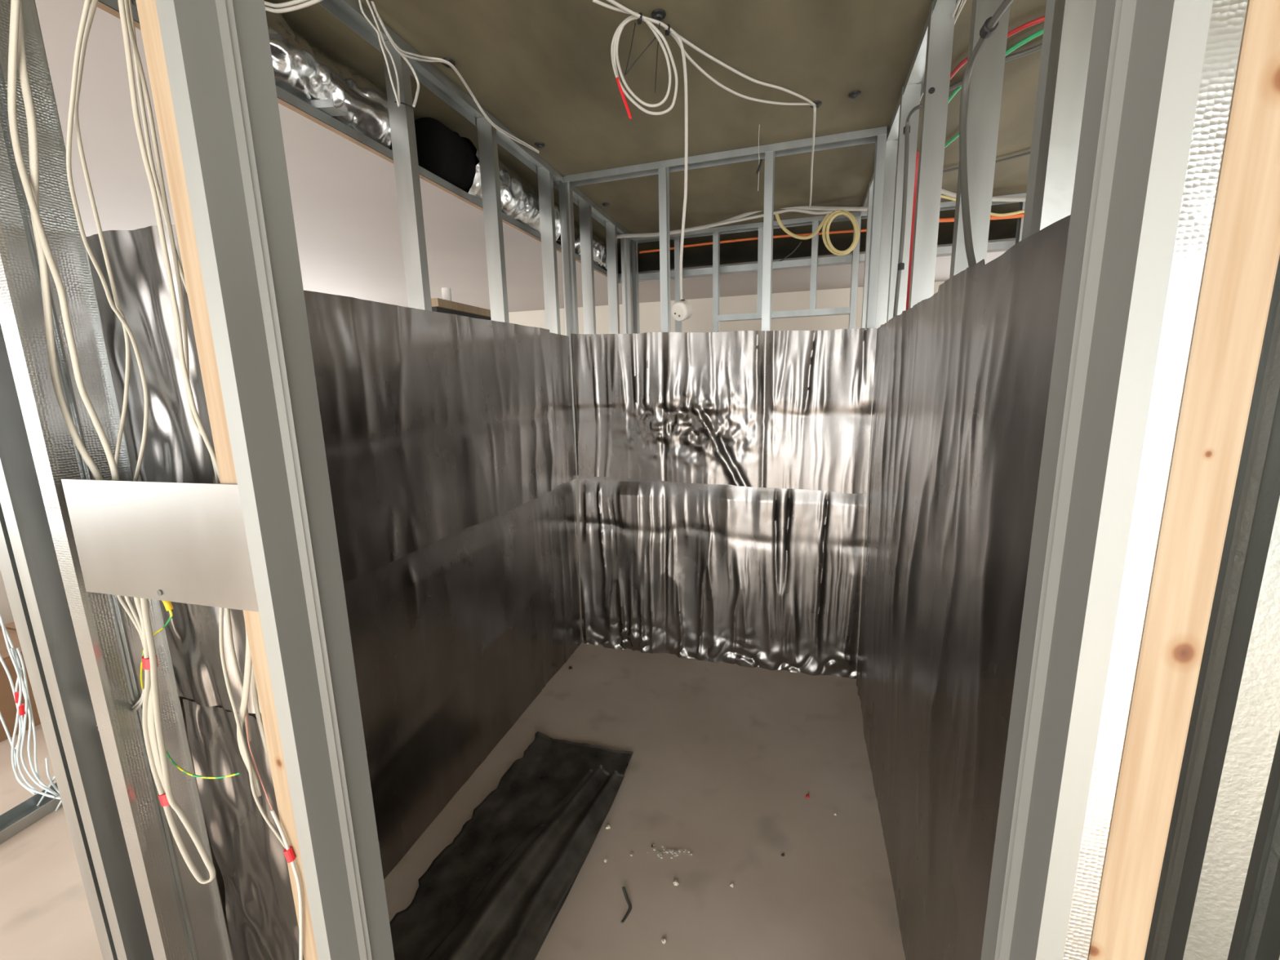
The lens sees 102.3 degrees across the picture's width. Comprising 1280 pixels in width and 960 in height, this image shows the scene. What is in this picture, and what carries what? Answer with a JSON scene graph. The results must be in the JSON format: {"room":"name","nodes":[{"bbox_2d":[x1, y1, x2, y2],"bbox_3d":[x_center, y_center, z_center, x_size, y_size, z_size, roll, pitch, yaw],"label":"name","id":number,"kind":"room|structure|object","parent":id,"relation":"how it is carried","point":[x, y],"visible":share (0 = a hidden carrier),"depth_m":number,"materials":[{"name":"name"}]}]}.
{"room":"construction site","nodes":[
{"label":"construction site","id":0,"kind":"room"},
{"bbox_2d":[0,569,13,625],"bbox_3d":[-3.734,-0.118,2.317,0.100,2.555,8.000,2,11,17],"label":"wall","id":1,"kind":"structure","parent":0,"point":[5,608],"depth_m":2.87,"materials":[{"name":"beige paint"}]},
{"bbox_2d":[0,637,905,959],"bbox_3d":[0.087,1.329,1.456,7.800,0.150,8.100,2,11,17],"label":"floor","id":2,"kind":"structure","parent":0,"point":[726,758],"depth_m":1.76,"materials":[{"name":"concrete"}]},
{"bbox_2d":[0,622,40,742],"bbox_3d":[-3.014,0.932,2.562,0.500,0.367,0.600,2,11,17],"label":"cables","id":3,"kind":"object","parent":2,"relation":"on","point":[8,710],"visible":0.06,"depth_m":2.33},
{"bbox_2d":[0,613,62,810],"bbox_3d":[-2.285,0.923,1.860,0.591,1.143,0.060,2,11,17],"label":"cable bundle","id":4,"kind":"object","parent":2,"relation":"on","point":[21,708],"visible":0.82,"depth_m":1.79,"materials":[{"name":"white"}]},
{"bbox_2d":[0,782,62,844],"bbox_3d":[-2.174,1.158,2.130,0.101,0.041,1.926,1,11,10],"label":"floor track","id":5,"kind":"object","parent":2,"relation":"on","point":[24,815],"visible":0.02,"depth_m":1.87,"materials":[{"name":"metal"}]},
{"bbox_2d":[0,502,117,959],"bbox_3d":[-0.945,0.096,0.821,0.038,2.555,0.100,2,11,17],"label":"stud","id":6,"kind":"object","parent":2,"relation":"on","point":[9,571],"visible":0.23,"depth_m":0.83,"materials":[{"name":"metal"}]},
{"bbox_2d":[0,323,154,959],"bbox_3d":[-0.904,0.097,0.808,0.033,2.555,0.100,2,11,17],"label":"stud","id":7,"kind":"object","parent":2,"relation":"on","point":[21,500],"visible":0.32,"depth_m":0.82,"materials":[{"name":"metal"}]},
{"bbox_2d":[0,0,233,959],"bbox_3d":[-0.802,0.100,0.777,0.040,2.555,0.100,2,11,17],"label":"stud","id":8,"kind":"object","parent":2,"relation":"on","point":[184,917],"visible":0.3,"depth_m":0.76,"materials":[{"name":"silver metal"}]},
{"bbox_2d":[116,595,216,884],"bbox_3d":[-0.725,0.394,0.789,0.106,0.505,0.018,2,11,17],"label":"cable bundle","id":9,"kind":"object","parent":8,"relation":"attached to","point":[153,731],"visible":0.91,"depth_m":0.79,"materials":[{"name":"beige"}]},
{"bbox_2d":[86,224,260,713],"bbox_3d":[-0.669,0.016,0.791,0.410,0.760,0.027,2,11,17],"label":"sheet","id":10,"kind":"object","parent":8,"relation":"attached to","point":[175,451],"visible":0.33,"depth_m":0.78,"materials":[{"name":"metal"}]},
{"bbox_2d":[139,600,240,778],"bbox_3d":[-0.701,0.321,0.789,0.188,0.308,0.008,2,11,17],"label":"earth wire","id":11,"kind":"object","parent":8,"relation":"attached to","point":[168,606],"visible":0.63,"depth_m":0.80,"materials":[{"name":"yellow plastic"}]},
{"bbox_2d":[135,0,318,959],"bbox_3d":[-0.470,0.111,0.675,0.034,2.555,0.091,2,11,17],"label":"timber post","id":12,"kind":"object","parent":2,"relation":"on","point":[147,9],"visible":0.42,"depth_m":0.59,"materials":[{"name":"wood"}]},
{"bbox_2d":[128,0,186,292],"bbox_3d":[-0.575,-0.381,0.628,0.057,0.429,0.004,2,11,17],"label":"cable","id":13,"kind":"object","parent":12,"relation":"attached to","point":[137,74],"visible":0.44,"depth_m":0.63,"materials":[{"name":"beige plastic"}]},
{"bbox_2d":[251,665,273,782],"bbox_3d":[-0.545,0.377,0.753,0.025,0.321,0.004,2,11,17],"label":"cable","id":14,"kind":"object","parent":12,"relation":"attached to","point":[255,701],"visible":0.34,"depth_m":0.75,"materials":[{"name":"beige plastic"}]},
{"bbox_2d":[270,808,302,959],"bbox_3d":[-0.480,0.578,0.716,0.030,0.272,0.010,2,11,17],"label":"cable","id":15,"kind":"object","parent":12,"relation":"attached to","point":[290,855],"visible":1,"depth_m":0.70,"materials":[{"name":"grey plastic"}]},
{"bbox_2d":[182,698,304,959],"bbox_3d":[-0.626,0.871,0.948,0.365,0.969,0.027,2,11,17],"label":"sheet","id":16,"kind":"object","parent":2,"relation":"on","point":[251,859],"visible":0.49,"depth_m":0.93,"materials":[{"name":"metal"}]},
{"bbox_2d":[155,0,394,959],"bbox_3d":[-0.437,0.113,0.665,0.030,2.555,0.100,2,11,17],"label":"stud","id":17,"kind":"object","parent":2,"relation":"on","point":[219,62],"visible":1,"depth_m":0.62,"materials":[{"name":"metal"}]},
{"bbox_2d":[61,479,258,612],"bbox_3d":[-0.624,0.082,0.665,0.339,0.166,0.004,2,11,17],"label":"plate","id":18,"kind":"object","parent":17,"relation":"attached to","point":[176,542],"visible":1,"depth_m":0.66,"materials":[{"name":"metal"}]},
{"bbox_2d":[17,0,103,479],"bbox_3d":[-0.763,-0.292,0.668,0.105,0.624,0.006,2,11,17],"label":"cable","id":19,"kind":"object","parent":18,"relation":"attached to","point":[21,60],"visible":0.95,"depth_m":0.67,"materials":[{"name":"beige plastic"}]},
{"bbox_2d":[7,0,119,480],"bbox_3d":[-0.736,-0.288,0.652,0.078,0.610,0.005,2,11,17],"label":"cable","id":20,"kind":"object","parent":18,"relation":"attached to","point":[15,4],"visible":0.95,"depth_m":0.65,"materials":[{"name":"beige plastic"}]},
{"bbox_2d":[73,0,130,479],"bbox_3d":[-0.679,-0.282,0.658,0.182,0.607,0.005,2,11,17],"label":"cable","id":21,"kind":"object","parent":18,"relation":"attached to","point":[94,4],"visible":0.94,"depth_m":0.65,"materials":[{"name":"beige plastic"}]},
{"bbox_2d":[66,0,148,480],"bbox_3d":[-0.652,-0.278,0.642,0.123,0.598,0.005,2,11,17],"label":"cable","id":22,"kind":"object","parent":18,"relation":"attached to","point":[86,3],"visible":0.96,"depth_m":0.65,"materials":[{"name":"beige plastic"}]},
{"bbox_2d":[117,0,220,483],"bbox_3d":[-0.548,-0.269,0.604,0.044,0.577,0.004,2,11,17],"label":"cable","id":23,"kind":"object","parent":18,"relation":"attached to","point":[121,2],"visible":0.92,"depth_m":0.60,"materials":[{"name":"beige plastic"}]},
{"bbox_2d":[124,0,220,484],"bbox_3d":[-0.564,-0.274,0.619,0.030,0.588,0.004,2,11,17],"label":"cable","id":24,"kind":"object","parent":18,"relation":"attached to","point":[126,2],"visible":0.91,"depth_m":0.60,"materials":[{"name":"beige plastic"}]},
{"bbox_2d":[225,608,252,742],"bbox_3d":[-0.570,0.274,0.732,0.013,0.217,0.005,2,11,17],"label":"cable","id":25,"kind":"object","parent":18,"relation":"attached to","point":[228,615],"visible":0.78,"depth_m":0.73,"materials":[{"name":"beige plastic"}]},
{"bbox_2d":[236,619,262,796],"bbox_3d":[-0.544,0.309,0.716,0.066,0.304,0.005,2,11,17],"label":"cable","id":26,"kind":"object","parent":18,"relation":"attached to","point":[248,663],"visible":0.67,"depth_m":0.72,"materials":[{"name":"beige plastic"}]},
{"bbox_2d":[218,607,284,848],"bbox_3d":[-0.539,0.347,0.715,0.067,0.378,0.004,2,11,17],"label":"cable","id":27,"kind":"object","parent":18,"relation":"attached to","point":[268,822],"visible":0.87,"depth_m":0.72,"materials":[{"name":"beige plastic"}]},
{"bbox_2d":[178,501,542,942],"bbox_3d":[-0.725,0.697,1.756,0.021,1.020,1.563,2,11,17],"label":"sheet","id":28,"kind":"object","parent":2,"relation":"on","point":[444,634],"visible":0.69,"depth_m":1.82,"materials":[{"name":"metal"}]},
{"bbox_2d":[382,40,431,311],"bbox_3d":[-0.730,-0.097,1.829,0.065,2.553,0.035,2,11,17],"label":"stud","id":29,"kind":"object","parent":2,"relation":"on","point":[402,122],"visible":0.33,"depth_m":1.65,"materials":[{"name":"metal"}]},
{"bbox_2d":[303,289,557,582],"bbox_3d":[-0.698,-0.177,1.718,0.022,0.786,1.825,2,11,17],"label":"sheet","id":30,"kind":"object","parent":29,"relation":"attached to","point":[436,425],"visible":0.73,"depth_m":1.68,"materials":[{"name":"metal"}]},
{"bbox_2d":[431,287,491,319],"bbox_3d":[-0.990,-0.070,3.151,0.160,2.027,0.680,2,11,17],"label":"stack","id":31,"kind":"object","parent":2,"relation":"on","point":[441,305],"depth_m":2.78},
{"bbox_2d":[476,116,509,323],"bbox_3d":[-0.585,-0.187,2.293,0.065,2.553,0.035,2,11,17],"label":"stud","id":32,"kind":"object","parent":2,"relation":"on","point":[486,132],"visible":0.46,"depth_m":2.11,"materials":[{"name":"metal"}]},
{"bbox_2d":[389,731,633,959],"bbox_3d":[-0.418,1.190,1.614,0.496,0.077,1.199,2,11,17],"label":"sheet","id":33,"kind":"object","parent":2,"relation":"on","point":[496,891],"visible":0.99,"depth_m":1.62,"materials":[{"name":"plastic"}]},
{"bbox_2d":[537,166,560,334],"bbox_3d":[-0.438,-0.278,2.765,0.065,2.553,0.035,2,11,17],"label":"stud","id":34,"kind":"object","parent":2,"relation":"on","point":[545,181],"visible":0.39,"depth_m":2.58,"materials":[{"name":"metal"}]},
{"bbox_2d":[549,332,576,485],"bbox_3d":[-0.403,-0.363,2.686,0.009,0.768,0.248,2,11,17],"label":"sheet","id":35,"kind":"object","parent":34,"relation":"attached to","point":[562,411],"visible":0.99,"depth_m":2.69,"materials":[{"name":"plastic"}]},
{"bbox_2d":[529,480,582,688],"bbox_3d":[-0.437,0.511,2.713,0.012,1.020,0.549,2,11,17],"label":"sheet","id":36,"kind":"object","parent":2,"relation":"on","point":[553,513],"visible":0.96,"depth_m":2.71,"materials":[{"name":"plastic"}]},
{"bbox_2d":[558,184,578,335],"bbox_3d":[-0.369,-0.321,2.983,0.065,2.553,0.041,2,11,17],"label":"stud","id":37,"kind":"object","parent":2,"relation":"on","point":[571,192],"visible":0.04,"depth_m":2.81,"materials":[{"name":"metal"}]},
{"bbox_2d":[559,176,582,637],"bbox_3d":[-0.358,-0.308,2.912,0.037,2.553,0.065,2,11,17],"label":"stud","id":38,"kind":"object","parent":2,"relation":"on","point":[565,187],"visible":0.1,"depth_m":2.75,"materials":[{"name":"metal"}]},
{"bbox_2d":[578,200,595,333],"bbox_3d":[-0.291,-0.369,3.234,0.065,2.553,0.035,2,11,17],"label":"stud","id":39,"kind":"object","parent":2,"relation":"on","point":[584,208],"visible":0.35,"depth_m":3.05,"materials":[{"name":"metal"}]},
{"bbox_2d":[605,222,619,333],"bbox_3d":[-0.162,-0.450,3.647,0.065,2.553,0.035,2,11,17],"label":"stud","id":40,"kind":"object","parent":2,"relation":"on","point":[611,229],"visible":0.33,"depth_m":3.46,"materials":[{"name":"metal"}]},
{"bbox_2d":[620,233,633,333],"bbox_3d":[-0.074,-0.504,3.926,0.065,2.553,0.041,2,11,17],"label":"stud","id":41,"kind":"object","parent":2,"relation":"on","point":[625,242],"visible":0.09,"depth_m":3.74,"materials":[{"name":"metal"}]},
{"bbox_2d":[631,237,639,333],"bbox_3d":[-0.010,-0.524,4.027,0.037,2.553,0.065,2,11,17],"label":"stud","id":42,"kind":"object","parent":2,"relation":"on","point":[634,254],"visible":0.15,"depth_m":3.83,"materials":[{"name":"metal"}]},
{"bbox_2d":[657,166,671,332],"bbox_3d":[0.148,-0.291,2.756,0.043,2.553,0.065,2,11,17],"label":"stud","id":43,"kind":"object","parent":2,"relation":"on","point":[664,173],"visible":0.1,"depth_m":2.57,"materials":[{"name":"metal"}]},
{"bbox_2d":[674,235,682,332],"bbox_3d":[0.303,-0.514,3.932,0.043,2.553,0.065,2,11,17],"label":"stud","id":44,"kind":"object","parent":2,"relation":"on","point":[677,239],"visible":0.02,"depth_m":3.72,"materials":[{"name":"metal"}]},
{"bbox_2d":[712,231,719,332],"bbox_3d":[0.568,-0.505,3.850,0.043,2.553,0.065,2,11,17],"label":"stud","id":45,"kind":"object","parent":2,"relation":"on","point":[716,236],"visible":0.21,"depth_m":3.65,"materials":[{"name":"metal"}]},
{"bbox_2d":[717,306,849,321],"bbox_3d":[0.988,-1.152,3.593,0.880,0.041,0.069,2,11,17],"label":"track","id":46,"kind":"object","parent":45,"relation":"attached to","point":[844,310],"depth_m":3.55,"materials":[{"name":"metal"}]},
{"bbox_2d":[756,226,763,312],"bbox_3d":[0.841,-1.463,3.579,0.043,0.583,0.065,2,11,17],"label":"stud","id":47,"kind":"object","parent":46,"relation":"on","point":[760,251],"visible":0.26,"depth_m":3.55,"materials":[{"name":"metal"}]},
{"bbox_2d":[808,221,819,309],"bbox_3d":[1.175,-1.452,3.477,0.043,0.583,0.065,2,11,17],"label":"stud","id":48,"kind":"object","parent":46,"relation":"on","point":[815,241],"visible":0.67,"depth_m":3.45,"materials":[{"name":"metal"}]},
{"bbox_2d":[578,475,866,679],"bbox_3d":[0.373,0.480,2.752,1.501,1.030,0.068,2,11,17],"label":"sheet","id":49,"kind":"object","parent":2,"relation":"on","point":[771,579],"visible":1,"depth_m":2.73,"materials":[{"name":"plastic"}]},
{"bbox_2d":[761,151,774,330],"bbox_3d":[0.630,-0.274,2.609,0.043,2.553,0.065,2,11,17],"label":"stud","id":50,"kind":"object","parent":2,"relation":"on","point":[769,176],"visible":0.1,"depth_m":2.42,"materials":[{"name":"metal"}]},
{"bbox_2d":[848,216,861,328],"bbox_3d":[1.446,-0.475,3.582,0.043,2.553,0.065,2,11,17],"label":"stud","id":51,"kind":"object","parent":2,"relation":"on","point":[855,251],"visible":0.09,"depth_m":3.40,"materials":[{"name":"metal"}]},
{"bbox_2d":[861,181,873,328],"bbox_3d":[1.316,-0.373,3.051,0.061,2.553,0.035,2,11,17],"label":"stud","id":52,"kind":"object","parent":2,"relation":"on","point":[870,188],"visible":0.13,"depth_m":2.88,"materials":[{"name":"metal"}]},
{"bbox_2d":[856,327,879,701],"bbox_3d":[1.041,0.191,2.340,0.013,1.717,0.253,2,11,15],"label":"sheet","id":53,"kind":"object","parent":2,"relation":"on","point":[860,658],"visible":0.4,"depth_m":2.42,"materials":[{"name":"plastic"}]},
{"bbox_2d":[865,127,887,328],"bbox_3d":[1.080,-0.259,2.471,0.041,2.553,0.065,2,11,17],"label":"stud","id":54,"kind":"object","parent":2,"relation":"on","point":[881,140],"visible":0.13,"depth_m":2.29,"materials":[{"name":"metal"}]},
{"bbox_2d":[570,328,876,493],"bbox_3d":[0.355,-0.355,2.599,1.495,0.814,0.038,2,11,17],"label":"sheet","id":55,"kind":"object","parent":54,"relation":"attached to","point":[770,409],"visible":1,"depth_m":2.57,"materials":[{"name":"metal"}]},
{"bbox_2d":[857,139,897,645],"bbox_3d":[1.169,-0.282,2.581,0.061,2.553,0.035,2,11,17],"label":"stud","id":56,"kind":"object","parent":2,"relation":"on","point":[891,146],"visible":0.15,"depth_m":2.40,"materials":[{"name":"metal"}]},
{"bbox_2d":[886,83,920,322],"bbox_3d":[1.031,-0.197,2.140,0.061,2.553,0.035,2,11,17],"label":"stud","id":57,"kind":"object","parent":2,"relation":"on","point":[910,99],"visible":0.37,"depth_m":1.96,"materials":[{"name":"metal"}]},
{"bbox_2d":[893,103,922,317],"bbox_3d":[0.921,-0.918,1.778,0.014,0.690,0.252,2,11,17],"label":"conduit","id":58,"kind":"object","parent":57,"relation":"attached to","point":[915,108],"visible":0.89,"depth_m":1.83,"materials":[{"name":"grey"}]},
{"bbox_2d":[908,0,955,308],"bbox_3d":[0.897,-0.113,1.712,0.061,2.553,0.037,2,11,17],"label":"stud","id":59,"kind":"object","parent":2,"relation":"on","point":[940,22],"visible":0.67,"depth_m":1.53,"materials":[{"name":"metal"}]},
{"bbox_2d":[861,214,1070,959],"bbox_3d":[0.726,0.380,1.387,0.032,1.711,1.838,2,11,17],"label":"sheet","id":60,"kind":"object","parent":2,"relation":"on","point":[964,372],"visible":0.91,"depth_m":1.02,"materials":[{"name":"plastic"}]},
{"bbox_2d":[949,0,1009,278],"bbox_3d":[0.755,-0.025,1.256,0.061,2.553,0.035,2,11,17],"label":"stud","id":61,"kind":"object","parent":2,"relation":"on","point":[986,82],"visible":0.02,"depth_m":1.10,"materials":[{"name":"metal"}]},
{"bbox_2d":[959,0,1013,266],"bbox_3d":[0.642,-0.618,0.979,0.014,0.436,0.289,2,11,17],"label":"conduit","id":62,"kind":"object","parent":61,"relation":"attached to","point":[970,253],"visible":0.95,"depth_m":1.04,"materials":[{"name":"grey"}]},
{"bbox_2d":[1021,0,1055,240],"bbox_3d":[0.634,0.051,0.863,0.061,2.553,0.041,2,11,17],"label":"stud","id":63,"kind":"object","parent":2,"relation":"on","point":[1050,6],"visible":0.02,"depth_m":0.77,"materials":[{"name":"metal"}]},
{"bbox_2d":[1030,0,1096,235],"bbox_3d":[0.622,0.058,0.830,0.061,2.553,0.035,2,11,17],"label":"stud","id":64,"kind":"object","parent":2,"relation":"on","point":[1073,24],"visible":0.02,"depth_m":0.72,"materials":[{"name":"metal"}]},
{"bbox_2d":[980,0,1213,959],"bbox_3d":[0.343,0.139,0.426,0.024,2.555,0.100,2,11,17],"label":"stud","id":65,"kind":"object","parent":2,"relation":"on","point":[1146,60],"visible":1,"depth_m":0.38,"materials":[{"name":"metal"}]},
{"bbox_2d":[1062,0,1248,959],"bbox_3d":[0.355,0.139,0.423,0.033,2.555,0.096,2,11,17],"label":"stud","id":66,"kind":"object","parent":2,"relation":"on","point":[1227,20],"visible":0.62,"depth_m":0.34,"materials":[{"name":"silver metal"}]},
{"bbox_2d":[1087,0,1279,959],"bbox_3d":[0.390,0.140,0.412,0.036,2.555,0.091,2,11,17],"label":"timber post","id":67,"kind":"object","parent":2,"relation":"on","point":[1242,252],"visible":0.5,"depth_m":0.34,"materials":[{"name":"wood"}]},
{"bbox_2d":[1144,255,1279,959],"bbox_3d":[0.701,0.101,0.585,0.047,2.555,0.067,2,11,17],"label":"stud","id":68,"kind":"object","parent":2,"relation":"on","point":[1234,726],"visible":1,"depth_m":0.60,"materials":[{"name":"metal"}]},
{"bbox_2d":[1226,730,1279,959],"bbox_3d":[0.784,0.103,0.559,0.047,2.555,0.067,2,11,17],"label":"stud","id":69,"kind":"object","parent":2,"relation":"on","point":[1256,932],"visible":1,"depth_m":0.64,"materials":[{"name":"metal"}]},
{"bbox_2d":[35,0,1008,312],"bbox_3d":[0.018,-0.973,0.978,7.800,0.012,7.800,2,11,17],"label":"wall","id":70,"kind":"structure","parent":0,"point":[344,197],"depth_m":2.24,"materials":[{"name":"grey paint"}]},
{"bbox_2d":[84,0,619,283],"bbox_3d":[-1.159,-0.916,0.823,0.001,0.012,6.799,2,11,17],"label":"trim","id":71,"kind":"structure","parent":70,"relation":"attached to","point":[100,5],"depth_m":1.62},
{"bbox_2d":[98,0,619,281],"bbox_3d":[-1.173,-0.938,0.824,0.032,0.028,6.800,2,11,17],"label":"trim","id":72,"kind":"structure","parent":70,"relation":"attached to","point":[282,94],"depth_m":1.67,"materials":[{"name":"metal"}]},
{"bbox_2d":[310,98,347,115],"bbox_3d":[-0.918,-1.101,1.526,0.080,0.021,0.050,-1,11,3],"label":"bracket","id":73,"kind":"object","parent":72,"relation":"on","point":[326,106],"visible":1,"depth_m":1.51,"materials":[{"name":"metal"}]},
{"bbox_2d":[618,240,1015,281],"bbox_3d":[2.221,-1.488,3.294,4.978,0.046,0.032,2,11,17],"label":"trim","id":74,"kind":"structure","parent":70,"relation":"attached to","point":[1006,244],"depth_m":3.63,"materials":[{"name":"metal"}]},
{"bbox_2d":[264,0,1046,275],"bbox_3d":[0.024,-1.355,0.955,7.800,0.198,8.100,2,11,17],"label":"ceiling","id":75,"kind":"structure","parent":0,"point":[543,69],"depth_m":1.89,"materials":[{"name":"concrete"}]},
{"bbox_2d":[98,0,391,155],"bbox_3d":[-1.038,-1.192,1.500,0.250,0.248,0.840,2,11,17],"label":"air duct","id":76,"kind":"object","parent":75,"relation":"hanging from","point":[302,69],"visible":0.32,"depth_m":1.52,"materials":[{"name":"silver metal"}]},
{"bbox_2d":[264,0,309,8],"bbox_3d":[-0.854,-1.188,1.262,0.276,0.046,0.008,2,11,17],"label":"cable","id":77,"kind":"object","parent":76,"relation":"attached to","point":[292,2],"visible":0.84,"depth_m":1.27,"materials":[{"name":"grey plastic"}]},
{"bbox_2d":[265,0,323,13],"bbox_3d":[-0.856,-1.177,1.264,0.277,0.047,0.008,2,11,17],"label":"cable","id":78,"kind":"object","parent":77,"relation":"attached to","point":[310,2],"visible":0.73,"depth_m":1.26,"materials":[{"name":"grey plastic"}]},
{"bbox_2d":[358,0,399,106],"bbox_3d":[-0.739,-1.217,1.452,0.006,0.240,0.132,2,11,17],"label":"cable","id":79,"kind":"object","parent":75,"relation":"hanging from","point":[359,1],"visible":1,"depth_m":1.47,"materials":[{"name":"grey plastic"}]},
{"bbox_2d":[377,17,538,153],"bbox_3d":[-0.584,-1.365,1.887,0.059,0.067,0.942,2,11,16],"label":"cable","id":80,"kind":"object","parent":75,"relation":"attached to","point":[380,20],"visible":1,"depth_m":1.69,"materials":[{"name":"grey plastic"}]},
{"bbox_2d":[377,17,539,152],"bbox_3d":[-0.579,-1.370,1.879,0.055,0.064,0.931,2,11,16],"label":"cable","id":81,"kind":"object","parent":75,"relation":"attached to","point":[396,46],"visible":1,"depth_m":1.67,"materials":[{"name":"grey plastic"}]},
{"bbox_2d":[317,0,633,240],"bbox_3d":[-0.555,-1.466,2.255,0.071,0.031,3.380,2,11,17],"label":"ceiling track","id":82,"kind":"object","parent":75,"relation":"attached to","point":[348,11],"visible":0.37,"depth_m":1.83,"materials":[{"name":"metal"}]},
{"bbox_2d":[414,117,560,240],"bbox_3d":[-0.688,-1.396,2.538,0.277,0.267,1.094,2,11,17],"label":"air duct","id":83,"kind":"object","parent":75,"relation":"hanging from","point":[452,157],"visible":0.44,"depth_m":2.13,"materials":[{"name":"silver metal"}]},
{"bbox_2d":[555,220,607,270],"bbox_3d":[-0.363,-1.602,3.612,0.246,0.241,0.650,2,11,17],"label":"air duct","id":84,"kind":"object","parent":75,"relation":"hanging from","point":[599,247],"visible":0.22,"depth_m":3.53,"materials":[{"name":"silver metal"}]},
{"bbox_2d":[592,0,678,119],"bbox_3d":[-0.021,-1.214,1.508,0.242,0.271,0.111,-4,11,-13],"label":"cable coil","id":85,"kind":"object","parent":75,"relation":"hanging from","point":[615,42],"visible":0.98,"depth_m":1.52,"materials":[{"name":"grey"}]},
{"bbox_2d":[665,24,693,321],"bbox_3d":[0.124,-0.933,1.605,0.066,0.846,0.059,7,13,37],"label":"pendant","id":86,"kind":"object","parent":75,"relation":"hanging from","point":[682,310],"visible":1,"depth_m":1.62,"materials":[{"name":"grey"}]},
{"bbox_2d":[606,0,815,106],"bbox_3d":[0.281,-1.377,1.698,0.969,0.009,0.043,-9,13,-37],"label":"cable","id":87,"kind":"object","parent":75,"relation":"attached to","point":[613,2],"visible":1,"depth_m":1.67,"materials":[{"name":"grey plastic"}]},
{"bbox_2d":[564,126,886,186],"bbox_3d":[0.345,-1.525,2.455,1.505,0.031,0.069,2,11,17],"label":"ceiling track","id":88,"kind":"object","parent":75,"relation":"attached to","point":[868,135],"visible":0.9,"depth_m":2.42,"materials":[{"name":"metal"}]},
{"bbox_2d":[664,28,813,106],"bbox_3d":[0.369,-1.364,1.778,0.756,0.081,0.031,-9,13,-37],"label":"cable","id":89,"kind":"object","parent":75,"relation":"attached to","point":[686,55],"visible":0.9,"depth_m":1.75,"materials":[{"name":"grey plastic"}]},
{"bbox_2d":[617,205,867,238],"bbox_3d":[0.620,-1.685,3.315,1.692,0.118,0.014,2,11,17],"label":"cable","id":90,"kind":"object","parent":75,"relation":"attached to","point":[803,207],"visible":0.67,"depth_m":3.30,"materials":[{"name":"grey plastic"}]},
{"bbox_2d":[639,229,866,253],"bbox_3d":[0.753,-1.690,3.646,1.585,0.038,0.017,2,11,17],"label":"cable","id":91,"kind":"object","parent":75,"relation":"hanging from","point":[861,230],"visible":0.63,"depth_m":3.64,"materials":[{"name":"orange plastic"}]},
{"bbox_2d":[708,208,833,227],"bbox_3d":[0.808,-1.654,3.231,0.758,0.058,0.018,2,11,17],"label":"cable","id":92,"kind":"object","parent":75,"relation":"hanging from","point":[790,209],"visible":0.92,"depth_m":3.21,"materials":[{"name":"grey plastic"}]},
{"bbox_2d":[808,104,816,208],"bbox_3d":[0.839,-1.527,2.515,0.013,0.035,1.172,2,11,17],"label":"cable","id":93,"kind":"object","parent":75,"relation":"attached to","point":[815,105],"visible":1,"depth_m":2.30,"materials":[{"name":"grey plastic"}]},
{"bbox_2d":[774,209,859,255],"bbox_3d":[1.071,-1.503,3.136,0.493,0.283,0.058,2,11,17],"label":"coil","id":94,"kind":"object","parent":75,"relation":"hanging from","point":[829,246],"visible":1,"depth_m":3.10,"materials":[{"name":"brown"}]},
{"bbox_2d":[634,192,1026,243],"bbox_3d":[1.594,-1.711,3.296,3.400,0.031,0.069,2,11,17],"label":"ceiling track","id":95,"kind":"object","parent":75,"relation":"attached to","point":[944,206],"visible":0.3,"depth_m":3.50,"materials":[{"name":"metal"}]},
{"bbox_2d":[859,0,963,216],"bbox_3d":[0.972,-1.415,1.787,0.069,0.031,3.380,2,11,17],"label":"ceiling track","id":96,"kind":"object","parent":75,"relation":"attached to","point":[916,75],"visible":0.26,"depth_m":1.83,"materials":[{"name":"metal"}]},
{"bbox_2d":[906,151,919,310],"bbox_3d":[1.343,-0.914,2.557,0.047,1.403,0.241,1,11,11],"label":"pipe","id":97,"kind":"object","parent":75,"relation":"attached to","point":[917,153],"visible":0.15,"depth_m":2.56,"materials":[{"name":"red"}]},
{"bbox_2d":[941,188,1026,201],"bbox_3d":[1.840,-1.513,2.711,0.621,0.146,0.017,2,11,17],"label":"cable","id":98,"kind":"object","parent":75,"relation":"attached to","point":[944,192],"visible":0.31,"depth_m":2.70,"materials":[{"name":"grey plastic"}]},
{"bbox_2d":[949,43,1042,90],"bbox_3d":[1.208,-1.424,1.789,0.044,0.016,0.394,-8,13,-33],"label":"cable","id":99,"kind":"object","parent":75,"relation":"attached to","point":[1036,48],"visible":0.3,"depth_m":1.71,"materials":[{"name":"grey plastic"}]},
{"bbox_2d":[948,28,1043,102],"bbox_3d":[1.210,-1.436,1.852,0.080,0.013,0.613,-2,11,-4],"label":"cable","id":100,"kind":"object","parent":75,"relation":"attached to","point":[1039,33],"visible":0.49,"depth_m":1.66,"materials":[{"name":"green plastic"}]},
{"bbox_2d":[950,15,1044,79],"bbox_3d":[1.137,-1.413,1.741,0.095,0.013,0.496,-4,11,-12],"label":"cable","id":101,"kind":"object","parent":75,"relation":"attached to","point":[1040,20],"visible":0.42,"depth_m":1.58,"materials":[{"name":"red plastic"}]},
{"bbox_2d":[508,237,1015,335],"bbox_3d":[1.200,-0.711,4.868,7.800,2.555,0.100,2,11,17],"label":"wall","id":102,"kind":"structure","parent":0,"point":[700,320],"depth_m":4.74,"materials":[{"name":"beige paint"}]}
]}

